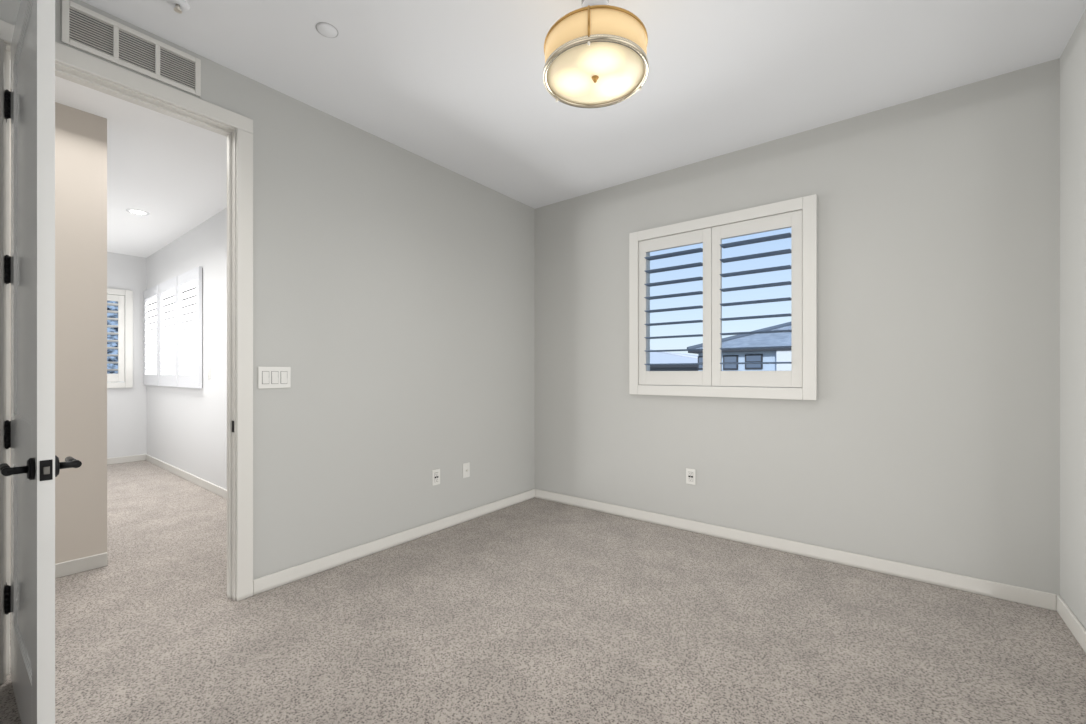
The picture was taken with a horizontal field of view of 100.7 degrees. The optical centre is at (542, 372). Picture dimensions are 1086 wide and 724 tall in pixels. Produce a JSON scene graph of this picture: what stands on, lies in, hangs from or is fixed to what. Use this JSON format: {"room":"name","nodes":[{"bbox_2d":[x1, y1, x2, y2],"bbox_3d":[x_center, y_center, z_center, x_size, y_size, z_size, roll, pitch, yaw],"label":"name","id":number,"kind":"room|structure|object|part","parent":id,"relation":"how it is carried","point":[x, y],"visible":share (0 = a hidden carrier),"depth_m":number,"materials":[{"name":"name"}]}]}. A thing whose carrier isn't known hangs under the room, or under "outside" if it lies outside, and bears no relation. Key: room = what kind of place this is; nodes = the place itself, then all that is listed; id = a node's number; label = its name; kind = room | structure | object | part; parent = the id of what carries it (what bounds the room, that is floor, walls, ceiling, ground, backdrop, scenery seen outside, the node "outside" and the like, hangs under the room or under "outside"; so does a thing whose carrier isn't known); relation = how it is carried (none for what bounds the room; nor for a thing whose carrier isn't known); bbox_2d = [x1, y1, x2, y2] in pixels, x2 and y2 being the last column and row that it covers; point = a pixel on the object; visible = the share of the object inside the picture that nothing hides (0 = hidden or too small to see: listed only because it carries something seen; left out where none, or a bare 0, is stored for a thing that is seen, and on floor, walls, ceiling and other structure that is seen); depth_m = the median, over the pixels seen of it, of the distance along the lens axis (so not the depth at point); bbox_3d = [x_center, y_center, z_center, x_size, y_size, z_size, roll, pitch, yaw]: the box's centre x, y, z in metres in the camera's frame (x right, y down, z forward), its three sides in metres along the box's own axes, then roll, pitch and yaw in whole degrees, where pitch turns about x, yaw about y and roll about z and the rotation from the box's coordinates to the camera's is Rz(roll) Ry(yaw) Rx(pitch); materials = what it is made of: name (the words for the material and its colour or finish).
{"room":"empty bedroom","nodes":[
{"label":"empty bedroom","id":0,"kind":"room"},
{"bbox_2d":[5,89,10,614],"bbox_3d":[-2.033,-0.080,1.729,0.013,2.000,0.045,0,0,37],"label":"door hinges","id":1,"kind":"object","parent":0,"point":[7,93],"depth_m":1.71,"materials":[{"name":"black metal"}]},
{"bbox_2d":[0,455,81,479],"bbox_3d":[-1.508,0.278,1.351,0.160,0.064,0.158,0,0,37],"label":"door handle","id":2,"kind":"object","parent":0,"point":[30,468],"depth_m":1.29,"materials":[{"name":"black metal"}]},
{"bbox_2d":[10,87,106,573],"bbox_3d":[-3.560,-0.190,1.715,0.115,2.740,2.740,0,0,38],"label":"wall","id":3,"kind":"structure","parent":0,"point":[80,136],"depth_m":2.67,"materials":[{"name":"beige paint"}]},
{"bbox_2d":[10,552,106,585],"bbox_3d":[-3.510,1.139,1.675,0.013,0.082,2.740,0,0,38],"label":"baseboard","id":4,"kind":"structure","parent":3,"relation":"attached to","point":[79,565],"depth_m":2.66,"materials":[{"name":"grey paint"}]},
{"bbox_2d":[10,60,226,257],"bbox_3d":[-4.031,-1.620,3.847,5.485,0.120,5.930,0,0,38],"label":"ceiling","id":5,"kind":"structure","parent":0,"point":[173,170],"depth_m":3.48,"materials":[{"name":"white paint"}]},
{"bbox_2d":[126,209,149,214],"bbox_3d":[-3.924,-1.558,4.360,0.176,0.004,0.176,0,0,38],"label":"recessed light","id":6,"kind":"object","parent":5,"relation":"attached to","point":[134,211],"visible":1,"depth_m":4.36,"materials":[{"name":"white paint"}]},
{"bbox_2d":[107,252,145,457],"bbox_3d":[-5.724,-0.190,5.779,0.160,2.740,1.255,0,0,38],"label":"wall","id":7,"kind":"structure","parent":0,"point":[126,407],"depth_m":5.97,"materials":[{"name":"white paint"}]},
{"bbox_2d":[107,288,132,387],"bbox_3d":[-5.677,-0.448,5.749,0.191,1.285,0.635,0,0,38],"label":"window shutters","id":8,"kind":"object","parent":7,"relation":"attached to","point":[119,302],"depth_m":5.89,"materials":[{"name":"white wood"}]},
{"bbox_2d":[107,454,145,464],"bbox_3d":[-5.670,1.139,5.708,0.013,0.082,0.980,0,0,38],"label":"baseboard","id":9,"kind":"structure","parent":7,"relation":"attached to","point":[116,460],"depth_m":5.93,"materials":[{"name":"grey paint"}]},
{"bbox_2d":[146,208,226,489],"bbox_3d":[-3.278,-0.190,4.573,5.184,2.740,0.160,0,0,38],"label":"wall","id":10,"kind":"structure","parent":0,"point":[186,428],"depth_m":4.67,"materials":[{"name":"white paint"}]},
{"bbox_2d":[143,266,202,388],"bbox_3d":[-4.447,-0.470,5.354,2.320,1.260,0.038,0,0,38],"label":"window shutters","id":11,"kind":"object","parent":10,"relation":"attached to","point":[172,308],"depth_m":5.14,"materials":[{"name":"white wood"}]},
{"bbox_2d":[207,367,209,378],"bbox_3d":[-3.371,0.000,4.538,0.075,0.118,0.010,0,0,38],"label":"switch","id":12,"kind":"object","parent":10,"relation":"attached to","point":[208,368],"depth_m":4.53,"materials":[{"name":"white plastic"}]},
{"bbox_2d":[146,454,226,498],"bbox_3d":[-3.327,1.139,4.501,5.170,0.082,0.013,0,0,38],"label":"baseboard","id":13,"kind":"structure","parent":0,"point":[220,491],"depth_m":4.87,"materials":[{"name":"grey paint"}]},
{"bbox_2d":[0,0,534,579],"bbox_3d":[-1.855,-0.190,2.084,0.115,2.740,5.645,0,0,38],"label":"wall","id":14,"kind":"structure","parent":0,"point":[395,287],"depth_m":2.94,"materials":[{"name":"beige paint"}]},
{"bbox_2d":[11,0,54,723],"bbox_3d":[-1.723,-0.044,1.511,0.752,2.424,0.035,0,0,37],"label":"door leaf","id":15,"kind":"structure","parent":14,"relation":"in","point":[33,38],"depth_m":1.32,"materials":[{"name":"white wood"}]},
{"bbox_2d":[10,59,226,136],"bbox_3d":[-1.924,-0.080,2.103,0.017,2.520,0.920,0,0,38],"label":"door frame","id":16,"kind":"structure","parent":14,"relation":"attached to","point":[10,59],"depth_m":2.11,"materials":[{"name":"white wood"}]},
{"bbox_2d":[0,20,252,683],"bbox_3d":[-1.872,-0.050,2.062,0.115,2.460,0.800,0,0,38],"label":"door jamb","id":17,"kind":"structure","parent":14,"relation":"in","point":[61,70],"depth_m":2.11,"materials":[{"name":"white wood"}]},
{"bbox_2d":[40,459,52,480],"bbox_3d":[-1.421,0.278,1.287,0.002,0.058,0.025,0,0,37],"label":"latch plate","id":18,"kind":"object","parent":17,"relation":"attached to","point":[43,463],"depth_m":1.29,"materials":[{"name":"black metal"}]},
{"bbox_2d":[43,466,49,474],"bbox_3d":[-1.416,0.278,1.284,0.009,0.022,0.013,0,0,37],"label":"latch bolt","id":19,"kind":"object","parent":18,"relation":"in","point":[46,470],"depth_m":1.28,"materials":[{"name":"silver metal"}]},
{"bbox_2d":[61,0,200,96],"bbox_3d":[-1.823,-1.444,2.022,0.012,0.181,0.467,0,0,38],"label":"air vent","id":20,"kind":"object","parent":14,"relation":"in","point":[82,28],"visible":1,"depth_m":2.00,"materials":[{"name":"white metal"}]},
{"bbox_2d":[258,367,290,388],"bbox_3d":[-1.474,0.025,2.473,0.010,0.118,0.165,0,0,38],"label":"switch","id":21,"kind":"object","parent":14,"relation":"attached to","point":[268,377],"visible":1,"depth_m":2.47,"materials":[{"name":"white plastic"}]},
{"bbox_2d":[253,489,534,594],"bbox_3d":[-0.806,1.139,3.330,0.013,0.082,2.389,0,0,38],"label":"baseboard","id":22,"kind":"structure","parent":14,"relation":"attached to","point":[271,581],"depth_m":2.94,"materials":[{"name":"grey paint"}]},
{"bbox_2d":[432,469,439,485],"bbox_3d":[-0.794,0.775,3.349,0.009,0.116,0.072,0,0,38],"label":"outlet","id":23,"kind":"object","parent":14,"relation":"attached to","point":[435,473],"visible":1,"depth_m":3.34,"materials":[{"name":"white plastic"}]},
{"bbox_2d":[463,462,469,477],"bbox_3d":[-0.608,0.775,3.583,0.016,0.116,0.072,0,0,38],"label":"outlet","id":24,"kind":"object","parent":14,"relation":"attached to","point":[466,466],"visible":1,"depth_m":3.58,"materials":[{"name":"white plastic"}]},
{"bbox_2d":[0,460,1085,723],"bbox_3d":[-2.549,1.240,2.695,9.240,0.120,5.930,0,0,38],"label":"floor","id":25,"kind":"structure","parent":0,"point":[534,610],"depth_m":2.02,"materials":[{"name":"beige carpet"}]},
{"bbox_2d":[80,0,1085,208],"bbox_3d":[-0.383,-1.620,1.013,3.755,0.120,5.930,0,0,38],"label":"ceiling","id":26,"kind":"structure","parent":0,"point":[458,86],"depth_m":2.29,"materials":[{"name":"white paint"}]},
{"bbox_2d":[166,0,189,13],"bbox_3d":[-1.539,-1.543,1.897,0.080,0.034,0.080,0,0,38],"label":"sprinkler","id":27,"kind":"object","parent":26,"relation":"attached to","point":[179,6],"visible":1,"depth_m":1.89,"materials":[{"name":"white paint"}]},
{"bbox_2d":[316,22,337,37],"bbox_3d":[-0.982,-1.556,2.047,0.094,0.007,0.094,0,0,38],"label":"sprinkler","id":28,"kind":"object","parent":26,"relation":"attached to","point":[325,29],"visible":1,"depth_m":2.04,"materials":[{"name":"white paint"}]},
{"bbox_2d":[543,0,648,107],"bbox_3d":[0.210,-1.367,1.818,0.422,0.387,0.421,0,0,38],"label":"ceiling light","id":29,"kind":"object","parent":26,"relation":"attached to","point":[595,54],"depth_m":1.72,"materials":[{"name":"beige fabric"}]},
{"bbox_2d":[535,58,1059,594],"bbox_3d":[1.290,-0.190,3.316,3.570,2.740,0.160,0,0,38],"label":"wall","id":30,"kind":"structure","parent":0,"point":[930,436],"depth_m":2.67,"materials":[{"name":"beige paint"}]},
{"bbox_2d":[686,468,695,484],"bbox_3d":[1.102,0.772,3.355,0.072,0.116,0.009,0,0,38],"label":"outlet","id":31,"kind":"object","parent":30,"relation":"attached to","point":[690,473],"visible":1,"depth_m":3.35,"materials":[{"name":"white plastic"}]},
{"bbox_2d":[629,194,816,399],"bbox_3d":[1.251,-0.477,3.285,1.298,1.298,0.207,0,0,38],"label":"window shutters","id":32,"kind":"object","parent":30,"relation":"attached to","point":[798,214],"visible":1,"depth_m":3.18,"materials":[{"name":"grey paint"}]},
{"bbox_3d":[0.995,-0.477,3.421,0.568,1.140,0.108,0,0,38],"label":"shutter panel","id":33,"kind":"part","parent":32,"relation":"part of","materials":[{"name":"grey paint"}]},
{"bbox_3d":[1.296,-0.477,3.343,1.188,1.188,0.060,0,0,38],"label":"frame","id":34,"kind":"part","parent":32,"relation":"part of","materials":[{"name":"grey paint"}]},
{"bbox_3d":[1.446,-0.477,3.070,0.568,1.140,0.108,0,0,38],"label":"shutter panel","id":35,"kind":"part","parent":32,"relation":"part of","materials":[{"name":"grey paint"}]},
{"bbox_2d":[535,489,1055,610],"bbox_3d":[1.236,1.139,3.248,3.314,0.082,0.013,0,0,38],"label":"baseboard","id":36,"kind":"structure","parent":30,"relation":"attached to","point":[1031,597],"depth_m":2.79,"materials":[{"name":"grey paint"}]},
{"bbox_2d":[1060,10,1085,629],"bbox_3d":[1.410,-0.190,0.655,0.115,2.740,3.895,0,0,38],"label":"wall","id":37,"kind":"structure","parent":0,"point":[1073,57],"depth_m":2.07,"materials":[{"name":"beige paint"}]},
{"bbox_2d":[1056,594,1085,652],"bbox_3d":[1.395,1.139,0.740,0.013,0.082,3.780,0,0,38],"label":"baseboard","id":38,"kind":"structure","parent":37,"relation":"attached to","point":[1079,632],"depth_m":2.04,"materials":[{"name":"grey paint"}]},
{"label":"outside","id":39,"kind":"structure","parent":0,"visible":0},
{"bbox_2d":[650,322,790,370],"bbox_3d":[23.536,1.025,34.729,80.064,7.110,76.270,0,0,38],"label":"houses","id":40,"kind":"structure","parent":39,"point":[784,338],"depth_m":16.55,"materials":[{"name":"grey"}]}
]}

